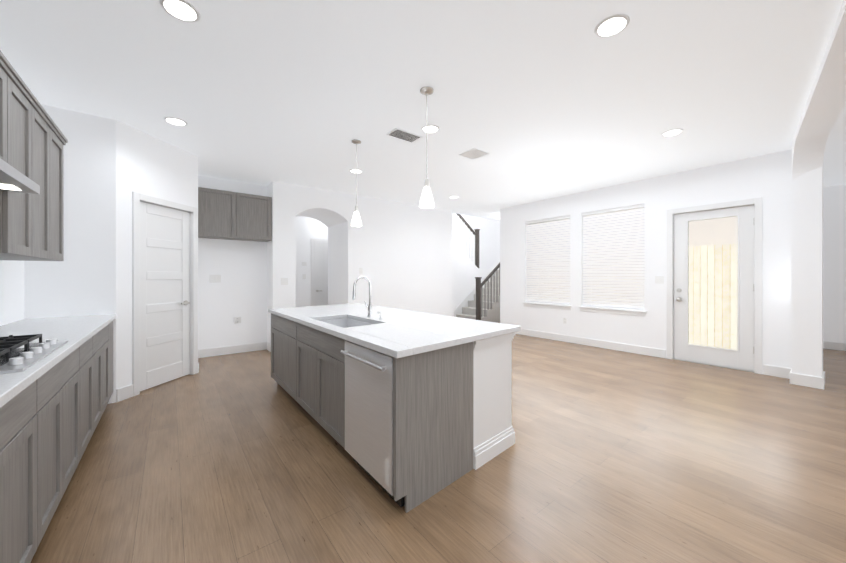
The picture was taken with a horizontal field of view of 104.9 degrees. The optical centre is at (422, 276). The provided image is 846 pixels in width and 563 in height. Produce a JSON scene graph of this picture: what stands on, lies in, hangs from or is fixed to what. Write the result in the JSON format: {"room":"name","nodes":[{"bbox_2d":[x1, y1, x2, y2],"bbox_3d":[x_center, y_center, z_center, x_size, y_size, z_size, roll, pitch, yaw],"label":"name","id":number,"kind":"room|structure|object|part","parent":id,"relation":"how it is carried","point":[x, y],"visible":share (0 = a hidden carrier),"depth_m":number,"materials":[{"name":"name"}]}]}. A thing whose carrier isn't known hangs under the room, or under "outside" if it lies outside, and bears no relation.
{"room":"kitchen","nodes":[
{"label":"kitchen","id":0,"kind":"room"},
{"bbox_2d":[0,260,23,325],"bbox_3d":[-1.787,-0.158,0.483,0.120,2.920,9.890,0,0,-38],"label":"wall","id":1,"kind":"structure","parent":0,"point":[11,291],"depth_m":2.74,"materials":[{"name":"paint"}]},
{"bbox_2d":[0,54,11,165],"bbox_3d":[-2.280,-0.856,1.500,0.350,0.555,0.440,0,0,-38],"label":"upper cabinet","id":2,"kind":"object","parent":1,"relation":"attached to","point":[5,70],"depth_m":1.76,"materials":[{"name":"grey wood"}]},
{"bbox_2d":[0,70,39,257],"bbox_3d":[-2.538,-0.631,1.830,0.350,1.005,0.524,0,0,-38],"label":"upper cabinet","id":3,"kind":"object","parent":1,"relation":"attached to","point":[33,140],"depth_m":2.00,"materials":[{"name":"grey wood"}]},
{"bbox_2d":[0,158,39,193],"bbox_3d":[-2.132,-0.520,1.413,0.459,0.113,0.756,0,0,-38],"label":"range hood","id":4,"kind":"object","parent":3,"relation":"attached to","point":[12,179],"visible":1,"depth_m":1.63,"materials":[{"name":"metal"}]},
{"bbox_2d":[0,110,55,260],"bbox_3d":[-2.785,-0.631,2.147,0.350,1.005,0.520,0,0,-38],"label":"upper cabinet","id":5,"kind":"object","parent":1,"relation":"attached to","point":[47,131],"depth_m":2.37,"materials":[{"name":"grey wood"}]},
{"bbox_2d":[56,130,67,260],"bbox_3d":[-3.012,-0.631,2.438,0.350,1.005,0.461,0,0,-38],"label":"upper cabinet","id":6,"kind":"object","parent":1,"relation":"attached to","point":[60,140],"depth_m":2.67,"materials":[{"name":"grey wood"}]},
{"bbox_2d":[24,104,115,403],"bbox_3d":[-3.451,-0.160,3.213,0.615,2.920,0.100,0,0,-38],"label":"wall","id":7,"kind":"structure","parent":0,"point":[80,280],"depth_m":3.22,"materials":[{"name":"paint"}]},
{"bbox_2d":[116,121,197,388],"bbox_3d":[-3.168,0.340,3.891,0.110,3.920,1.050,0,0,7],"label":"wall","id":8,"kind":"structure","parent":0,"point":[147,164],"depth_m":3.52,"materials":[{"name":"paint"}]},
{"bbox_2d":[140,201,189,390],"bbox_3d":[-3.154,0.220,3.959,0.040,2.135,0.704,0,0,7],"label":"pantry door","id":9,"kind":"structure","parent":8,"relation":"in","point":[164,293],"depth_m":3.94,"materials":[{"name":"paint"}]},
{"bbox_2d":[132,192,197,396],"bbox_3d":[-3.150,0.187,3.959,0.128,2.225,0.860,0,0,7],"label":"door frame","id":10,"kind":"structure","parent":8,"relation":"attached to","point":[137,198],"depth_m":3.67,"materials":[{"name":"paint"}]},
{"bbox_2d":[198,175,266,349],"bbox_3d":[-3.785,-0.161,5.121,2.435,2.920,0.120,0,0,-38],"label":"wall","id":11,"kind":"structure","parent":0,"point":[240,268],"depth_m":5.48,"materials":[{"name":"paint"}]},
{"bbox_2d":[210,275,220,282],"bbox_3d":[-3.408,0.029,5.332,0.160,0.130,0.009,0,0,-38],"label":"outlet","id":12,"kind":"object","parent":11,"relation":"attached to","point":[215,278],"visible":1,"depth_m":5.33,"materials":[{"name":"white plastic"}]},
{"bbox_2d":[198,342,265,357],"bbox_3d":[-3.209,1.231,5.485,1.078,0.135,0.016,0,0,-38],"label":"baseboard","id":13,"kind":"structure","parent":11,"relation":"attached to","point":[209,352],"depth_m":5.47,"materials":[{"name":"paint"}]},
{"bbox_2d":[198,187,271,241],"bbox_3d":[-3.104,-0.991,5.351,1.070,0.740,0.350,0,0,-38],"label":"upper cabinet","id":14,"kind":"object","parent":11,"relation":"attached to","point":[226,215],"visible":0.96,"depth_m":5.20,"materials":[{"name":"grey wood"}]},
{"bbox_2d":[234,317,240,323],"bbox_3d":[-3.156,0.739,5.530,0.110,0.110,0.008,0,0,-38],"label":"outlet","id":15,"kind":"object","parent":11,"relation":"attached to","point":[237,320],"visible":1,"depth_m":5.53,"materials":[{"name":"white plastic"}]},
{"bbox_2d":[296,216,327,306],"bbox_3d":[-2.496,-0.163,7.902,5.080,2.920,0.120,0,0,-38],"label":"wall","id":16,"kind":"structure","parent":0,"point":[308,229],"depth_m":7.62,"materials":[{"name":"paint"}]},
{"bbox_2d":[311,238,327,305],"bbox_3d":[-2.283,0.194,7.954,0.910,2.205,0.060,0,0,-38],"label":"door","id":17,"kind":"structure","parent":16,"relation":"attached to","point":[319,272],"depth_m":7.82,"materials":[{"name":"paint"}]},
{"bbox_2d":[307,326,326,352],"bbox_3d":[-0.841,0.531,2.764,0.012,0.208,0.805,0,0,-38],"label":"drawer","id":18,"kind":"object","parent":0,"relation":"attached to","point":[315,337],"depth_m":2.66,"materials":[{"name":"grey wood"}]},
{"bbox_2d":[347,318,370,326],"bbox_3d":[-0.542,0.531,3.050,0.012,0.208,0.806,0,0,-38],"label":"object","id":19,"kind":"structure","parent":0,"relation":"attached to","point":[350,322],"depth_m":3.22,"materials":[{"name":"silver metal"}]},
{"bbox_2d":[267,182,451,343],"bbox_3d":[-1.228,-0.163,7.211,4.170,2.920,1.030,0,0,-38],"label":"wall","id":20,"kind":"structure","parent":0,"point":[400,254],"depth_m":6.78,"materials":[{"name":"paint"}]},
{"bbox_2d":[266,342,270,351],"bbox_3d":[-2.670,1.231,5.662,0.020,0.135,0.360,0,0,-38],"label":"baseboard","id":21,"kind":"structure","parent":20,"relation":"attached to","point":[268,346],"depth_m":5.69,"materials":[{"name":"paint"}]},
{"bbox_2d":[281,278,287,284],"bbox_3d":[-2.402,0.079,5.636,0.120,0.120,0.009,0,0,-38],"label":"light switch","id":22,"kind":"object","parent":20,"relation":"attached to","point":[284,281],"visible":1,"depth_m":5.63,"materials":[{"name":"white plastic"}]},
{"bbox_2d":[0,0,845,220],"bbox_3d":[1.831,-1.671,4.973,11.500,0.100,12.520,0,0,-38],"label":"ceiling","id":23,"kind":"structure","parent":0,"point":[561,97],"depth_m":2.74,"materials":[{"name":"paint"}]},
{"bbox_2d":[164,117,187,125],"bbox_3d":[-2.576,-1.617,3.387,0.200,0.006,0.200,0,0,-38],"label":"recessed light","id":24,"kind":"object","parent":23,"relation":"in","point":[175,121],"visible":1,"depth_m":3.38,"materials":[{"name":"white plastic"}]},
{"bbox_2d":[159,0,199,22],"bbox_3d":[-1.469,-1.616,1.968,0.200,0.006,0.200,0,0,-38],"label":"recessed light","id":25,"kind":"object","parent":23,"relation":"in","point":[184,11],"visible":1,"depth_m":1.97,"materials":[{"name":"white plastic"}]},
{"bbox_2d":[349,169,362,172],"bbox_3d":[-1.026,-1.618,4.977,0.200,0.006,0.200,0,0,-38],"label":"recessed light","id":26,"kind":"object","parent":23,"relation":"in","point":[354,170],"visible":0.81,"depth_m":4.96,"materials":[{"name":"white plastic"}]},
{"bbox_2d":[351,139,361,226],"bbox_3d":[-0.797,-1.115,3.887,0.132,1.010,0.132,0,0,-38],"label":"pendant light","id":27,"kind":"object","parent":23,"relation":"hanging from","point":[356,221],"visible":0.98,"depth_m":3.87,"materials":[{"name":"white glass"}]},
{"bbox_2d":[386,128,421,142],"bbox_3d":[-0.212,-1.615,3.722,0.360,0.010,0.200,0,0,-38],"label":"ceiling vent","id":28,"kind":"object","parent":23,"relation":"in","point":[403,135],"visible":0.98,"depth_m":3.71,"materials":[{"name":"metal"}]},
{"bbox_2d":[419,86,433,207],"bbox_3d":[0.033,-1.114,2.823,0.132,1.010,0.132,0,0,-38],"label":"pendant light","id":29,"kind":"object","parent":23,"relation":"hanging from","point":[426,201],"visible":1,"depth_m":2.80,"materials":[{"name":"white glass"}]},
{"bbox_2d":[421,125,438,132],"bbox_3d":[0.081,-1.617,3.558,0.200,0.006,0.200,0,0,-38],"label":"recessed light","id":30,"kind":"object","parent":23,"relation":"in","point":[432,128],"visible":0.94,"depth_m":3.54,"materials":[{"name":"white plastic"}]},
{"bbox_2d":[459,148,488,159],"bbox_3d":[0.669,-1.616,4.283,0.280,0.010,0.280,0,0,-38],"label":"ceiling vent","id":31,"kind":"object","parent":23,"relation":"in","point":[473,153],"visible":1,"depth_m":4.28,"materials":[{"name":"metal"}]},
{"bbox_2d":[594,14,629,37],"bbox_3d":[1.219,-1.616,2.099,0.200,0.006,0.200,0,0,-38],"label":"recessed light","id":32,"kind":"object","parent":23,"relation":"in","point":[612,25],"visible":1,"depth_m":2.09,"materials":[{"name":"white plastic"}]},
{"bbox_2d":[661,129,683,136],"bbox_3d":[2.800,-1.617,3.650,0.200,0.006,0.200,0,0,-38],"label":"recessed light","id":33,"kind":"object","parent":23,"relation":"in","point":[672,132],"visible":1,"depth_m":3.64,"materials":[{"name":"white plastic"}]},
{"bbox_2d":[31,334,845,562],"bbox_3d":[1.523,1.349,4.736,10.720,0.100,12.520,0,0,-38],"label":"floor","id":34,"kind":"structure","parent":0,"point":[612,456],"depth_m":2.09,"materials":[{"name":"brown wood"}]},
{"bbox_2d":[0,406,3,562],"bbox_3d":[-1.466,0.865,0.657,0.596,0.876,0.599,0,0,-38],"label":"base cabinet","id":35,"kind":"object","parent":34,"relation":"on","point":[2,408],"depth_m":1.14,"materials":[{"name":"grey wood"}]},
{"bbox_2d":[0,314,116,407],"bbox_3d":[-1.064,0.408,0.160,0.618,0.040,7.648,0,0,-38],"label":"countertop","id":36,"kind":"structure","parent":35,"relation":"on","point":[76,332],"depth_m":2.17,"materials":[{"name":"white stone"}]},
{"bbox_2d":[0,334,67,373],"bbox_3d":[-2.069,0.350,1.463,0.520,0.073,0.750,0,0,-38],"label":"cooktop","id":37,"kind":"object","parent":36,"relation":"in","point":[20,353],"visible":1,"depth_m":1.57,"materials":[{"name":"metal"}]},
{"bbox_2d":[4,371,47,562],"bbox_3d":[-1.765,0.865,1.041,0.596,0.876,0.626,0,0,-38],"label":"base cabinet","id":38,"kind":"object","parent":34,"relation":"on","point":[26,414],"depth_m":1.33,"materials":[{"name":"grey wood"}]},
{"bbox_2d":[48,343,83,525],"bbox_3d":[-2.181,0.864,1.573,0.596,0.876,0.976,0,0,-38],"label":"base cabinet","id":39,"kind":"object","parent":34,"relation":"on","point":[50,419],"depth_m":1.78,"materials":[{"name":"grey wood"}]},
{"bbox_2d":[84,334,95,450],"bbox_3d":[-2.584,0.864,2.089,0.596,0.876,0.586,0,0,-38],"label":"base cabinet","id":40,"kind":"object","parent":34,"relation":"on","point":[90,345],"depth_m":2.40,"materials":[{"name":"grey wood"}]},
{"bbox_2d":[96,322,111,426],"bbox_3d":[-2.958,0.863,2.569,0.596,0.876,0.883,0,0,-38],"label":"base cabinet","id":41,"kind":"object","parent":34,"relation":"on","point":[104,336],"depth_m":2.88,"materials":[{"name":"grey wood"}]},
{"bbox_2d":[112,321,112,392],"bbox_3d":[-3.308,0.863,3.017,0.596,0.876,0.381,0,0,-38],"label":"base cabinet","id":42,"kind":"object","parent":34,"relation":"on","point":[112,321],"depth_m":3.30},
{"bbox_2d":[299,345,326,430],"bbox_3d":[-0.681,0.978,2.965,0.672,0.646,0.973,0,0,-38],"label":"base cabinet","id":43,"kind":"object","parent":34,"relation":"on","point":[312,363],"depth_m":2.72,"materials":[{"name":"wood"}]},
{"bbox_2d":[271,313,357,402],"bbox_3d":[-1.248,0.863,3.691,0.672,0.876,1.135,0,0,-38],"label":"base cabinet","id":44,"kind":"object","parent":34,"relation":"on","point":[287,335],"depth_m":3.34,"materials":[{"name":"wood"}]},
{"bbox_2d":[327,334,338,442],"bbox_3d":[-0.351,0.863,2.541,0.674,0.876,0.232,0,0,-38],"label":"base cabinet","id":45,"kind":"object","parent":34,"relation":"on","point":[332,341],"depth_m":2.42,"materials":[{"name":"wood"}]},
{"bbox_2d":[339,338,482,512],"bbox_3d":[-0.100,0.864,2.219,0.674,0.876,0.705,0,0,-38],"label":"dishwasher","id":46,"kind":"object","parent":34,"relation":"on","point":[409,433],"depth_m":1.96,"materials":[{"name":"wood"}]},
{"bbox_2d":[371,324,514,464],"bbox_3d":[-0.321,0.863,3.440,0.480,0.876,2.768,0,0,-38],"label":"half wall","id":47,"kind":"structure","parent":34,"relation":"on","point":[498,432],"depth_m":2.39,"materials":[{"name":"paint"}]},
{"bbox_2d":[268,303,520,358],"bbox_3d":[-0.546,0.405,3.223,1.242,0.040,2.925,0,0,-38],"label":"countertop","id":48,"kind":"structure","parent":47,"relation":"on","point":[397,333],"depth_m":2.47,"materials":[{"name":"white stone"}]},
{"bbox_2d":[352,276,382,319],"bbox_3d":[-0.528,0.187,3.004,0.223,0.397,0.301,0,0,-38],"label":"faucet","id":49,"kind":"object","parent":48,"relation":"on","point":[369,307],"visible":1,"depth_m":3.08,"materials":[{"name":"silver metal"}]},
{"bbox_2d":[452,213,499,268],"bbox_3d":[1.191,-1.556,11.222,4.820,5.700,0.120,0,0,-38],"label":"wall","id":50,"kind":"structure","parent":0,"point":[489,244],"depth_m":11.96,"materials":[{"name":"paint"}]},
{"bbox_2d":[452,240,499,316],"bbox_3d":[1.301,-0.267,9.924,3.155,3.124,0.128,0,0,-38],"label":"wall","id":51,"kind":"structure","parent":0,"point":[466,270],"depth_m":9.78,"materials":[{"name":"paint"}]},
{"bbox_2d":[530,220,569,299],"bbox_3d":[3.521,-0.164,9.002,3.880,2.920,0.120,0,0,-38],"label":"window","id":52,"kind":"structure","parent":0,"point":[538,253],"depth_m":8.52,"materials":[{"name":"paint"}]},
{"bbox_2d":[500,149,791,373],"bbox_3d":[3.325,0.338,5.986,0.140,3.920,4.635,0,0,-38],"label":"wall","id":53,"kind":"structure","parent":0,"point":[767,178],"depth_m":5.29,"materials":[{"name":"paint"}]},
{"bbox_2d":[523,302,571,309],"bbox_3d":[2.605,0.613,6.835,0.120,0.089,1.110,0,0,-38],"label":"trim","id":54,"kind":"structure","parent":53,"relation":"attached to","point":[553,306],"depth_m":6.76,"materials":[{"name":"paint"}]},
{"bbox_2d":[515,329,665,357],"bbox_3d":[2.851,1.230,6.466,0.016,0.135,3.295,0,0,-38],"label":"baseboard","id":55,"kind":"structure","parent":53,"relation":"attached to","point":[661,353],"depth_m":5.97,"materials":[{"name":"paint"}]},
{"bbox_2d":[579,306,646,315],"bbox_3d":[3.383,0.614,5.838,0.120,0.089,1.120,0,0,-38],"label":"trim","id":56,"kind":"structure","parent":53,"relation":"attached to","point":[616,311],"depth_m":5.76,"materials":[{"name":"paint"}]},
{"bbox_2d":[584,210,643,306],"bbox_3d":[3.450,-0.327,5.889,0.050,1.790,1.050,0,0,-38],"label":"window","id":57,"kind":"structure","parent":53,"relation":"in","point":[598,260],"depth_m":6.11,"materials":[{"name":"paint"}]},
{"bbox_2d":[582,204,643,310],"bbox_3d":[3.400,-0.328,5.850,0.058,1.784,1.038,0,0,-38],"label":"window blind","id":58,"kind":"object","parent":57,"relation":"attached to","point":[631,269],"visible":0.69,"depth_m":5.81,"materials":[{"name":"paint"}]},
{"bbox_2d":[655,276,663,283],"bbox_3d":[3.811,0.049,5.239,0.009,0.120,0.120,0,0,-38],"label":"light switch","id":59,"kind":"object","parent":53,"relation":"attached to","point":[659,279],"visible":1,"depth_m":5.23,"materials":[{"name":"white plastic"}]},
{"bbox_2d":[674,205,753,370],"bbox_3d":[4.220,0.155,4.756,0.121,2.265,0.901,0,0,-38],"label":"exterior door","id":60,"kind":"structure","parent":53,"relation":"in","point":[741,357],"depth_m":4.66,"materials":[{"name":"paint"}]},
{"bbox_3d":[4.213,0.124,4.728,0.076,1.850,0.866,0,0,-38],"label":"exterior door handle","id":61,"kind":"part","parent":60,"relation":"part of","materials":[{"name":"glass"}]},
{"bbox_2d":[667,197,761,373],"bbox_3d":[4.258,0.120,4.791,0.178,2.358,1.054,0,0,-38],"label":"door frame","id":62,"kind":"structure","parent":53,"relation":"attached to","point":[755,202],"depth_m":4.50,"materials":[{"name":"paint"}]},
{"bbox_2d":[792,167,822,376],"bbox_3d":[4.712,-0.160,3.980,0.420,2.920,0.233,0,0,-38],"label":"wall","id":63,"kind":"structure","parent":0,"point":[807,273],"depth_m":3.85,"materials":[{"name":"paint"}]},
{"bbox_2d":[788,368,794,383],"bbox_3d":[4.574,1.232,4.031,0.296,0.135,0.016,0,0,-38],"label":"baseboard","id":64,"kind":"structure","parent":63,"relation":"attached to","point":[791,376],"depth_m":3.93,"materials":[{"name":"paint"}]},
{"bbox_2d":[821,371,824,389],"bbox_3d":[4.782,1.232,3.878,0.436,0.135,0.016,0,0,-38],"label":"baseboard","id":65,"kind":"structure","parent":63,"relation":"attached to","point":[823,376],"depth_m":3.75,"materials":[{"name":"paint"}]},
{"bbox_2d":[792,0,845,181],"bbox_3d":[2.082,-1.378,1.351,0.235,0.480,7.050,0,0,45],"label":"wall","id":66,"kind":"structure","parent":0,"point":[825,105],"depth_m":2.94,"materials":[{"name":"paint"}]},
{"bbox_2d":[823,184,845,342],"bbox_3d":[8.341,-0.161,4.613,0.120,2.920,3.700,0,0,-38],"label":"wall","id":67,"kind":"structure","parent":0,"point":[834,263],"depth_m":5.80,"materials":[{"name":"paint"}]},
{"bbox_2d":[823,341,845,350],"bbox_3d":[8.324,1.232,4.525,0.016,0.135,3.580,0,0,-38],"label":"baseboard","id":68,"kind":"structure","parent":67,"relation":"attached to","point":[826,344],"depth_m":5.79,"materials":[{"name":"paint"}]},
{"bbox_3d":[2.541,1.345,10.258,3.880,0.100,3.305,0,0,-38],"label":"floor","id":69,"kind":"structure","parent":0,"visible":0},
{"bbox_2d":[456,270,499,322],"bbox_3d":[2.300,0.534,10.688,3.470,1.520,2.070,0,0,-38],"label":"stair steps","id":70,"kind":"structure","parent":69,"relation":"on","point":[489,315],"depth_m":9.43,"materials":[{"name":"wood"}]},
{"bbox_2d":[453,213,499,319],"bbox_3d":[1.505,-0.862,9.451,3.379,4.315,1.136,0,0,-38],"label":"stair railing","id":71,"kind":"object","parent":70,"relation":"on","point":[479,284],"visible":0.4,"depth_m":9.68,"materials":[{"name":"brown wood"}]},
{"label":"outside","id":72,"kind":"structure","parent":0,"visible":0},
{"bbox_3d":[5.853,1.367,7.883,6.180,0.100,4.515,0,0,-38],"label":"ground","id":73,"kind":"structure","parent":72,"visible":0},
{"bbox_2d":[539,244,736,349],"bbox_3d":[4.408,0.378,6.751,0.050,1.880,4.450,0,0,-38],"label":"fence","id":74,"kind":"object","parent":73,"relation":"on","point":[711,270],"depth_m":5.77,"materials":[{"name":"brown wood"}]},
{"bbox_2d":[587,208,736,250],"bbox_3d":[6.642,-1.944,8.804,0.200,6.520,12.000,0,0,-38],"label":"neighbouring house","id":75,"kind":"structure","parent":73,"relation":"on","point":[711,226],"depth_m":8.01,"materials":[{"name":"brick"}]},
{"bbox_3d":[2.672,-0.327,6.887,0.050,1.790,1.040,0,0,-38],"label":"window","id":76,"kind":"structure","parent":0,"visible":0},
{"bbox_2d":[526,215,569,304],"bbox_3d":[2.622,-0.328,6.847,0.058,1.784,1.028,0,0,-38],"label":"window blind","id":77,"kind":"object","parent":76,"relation":"attached to","point":[540,275],"visible":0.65,"depth_m":6.82,"materials":[{"name":"plastic"}]}
]}

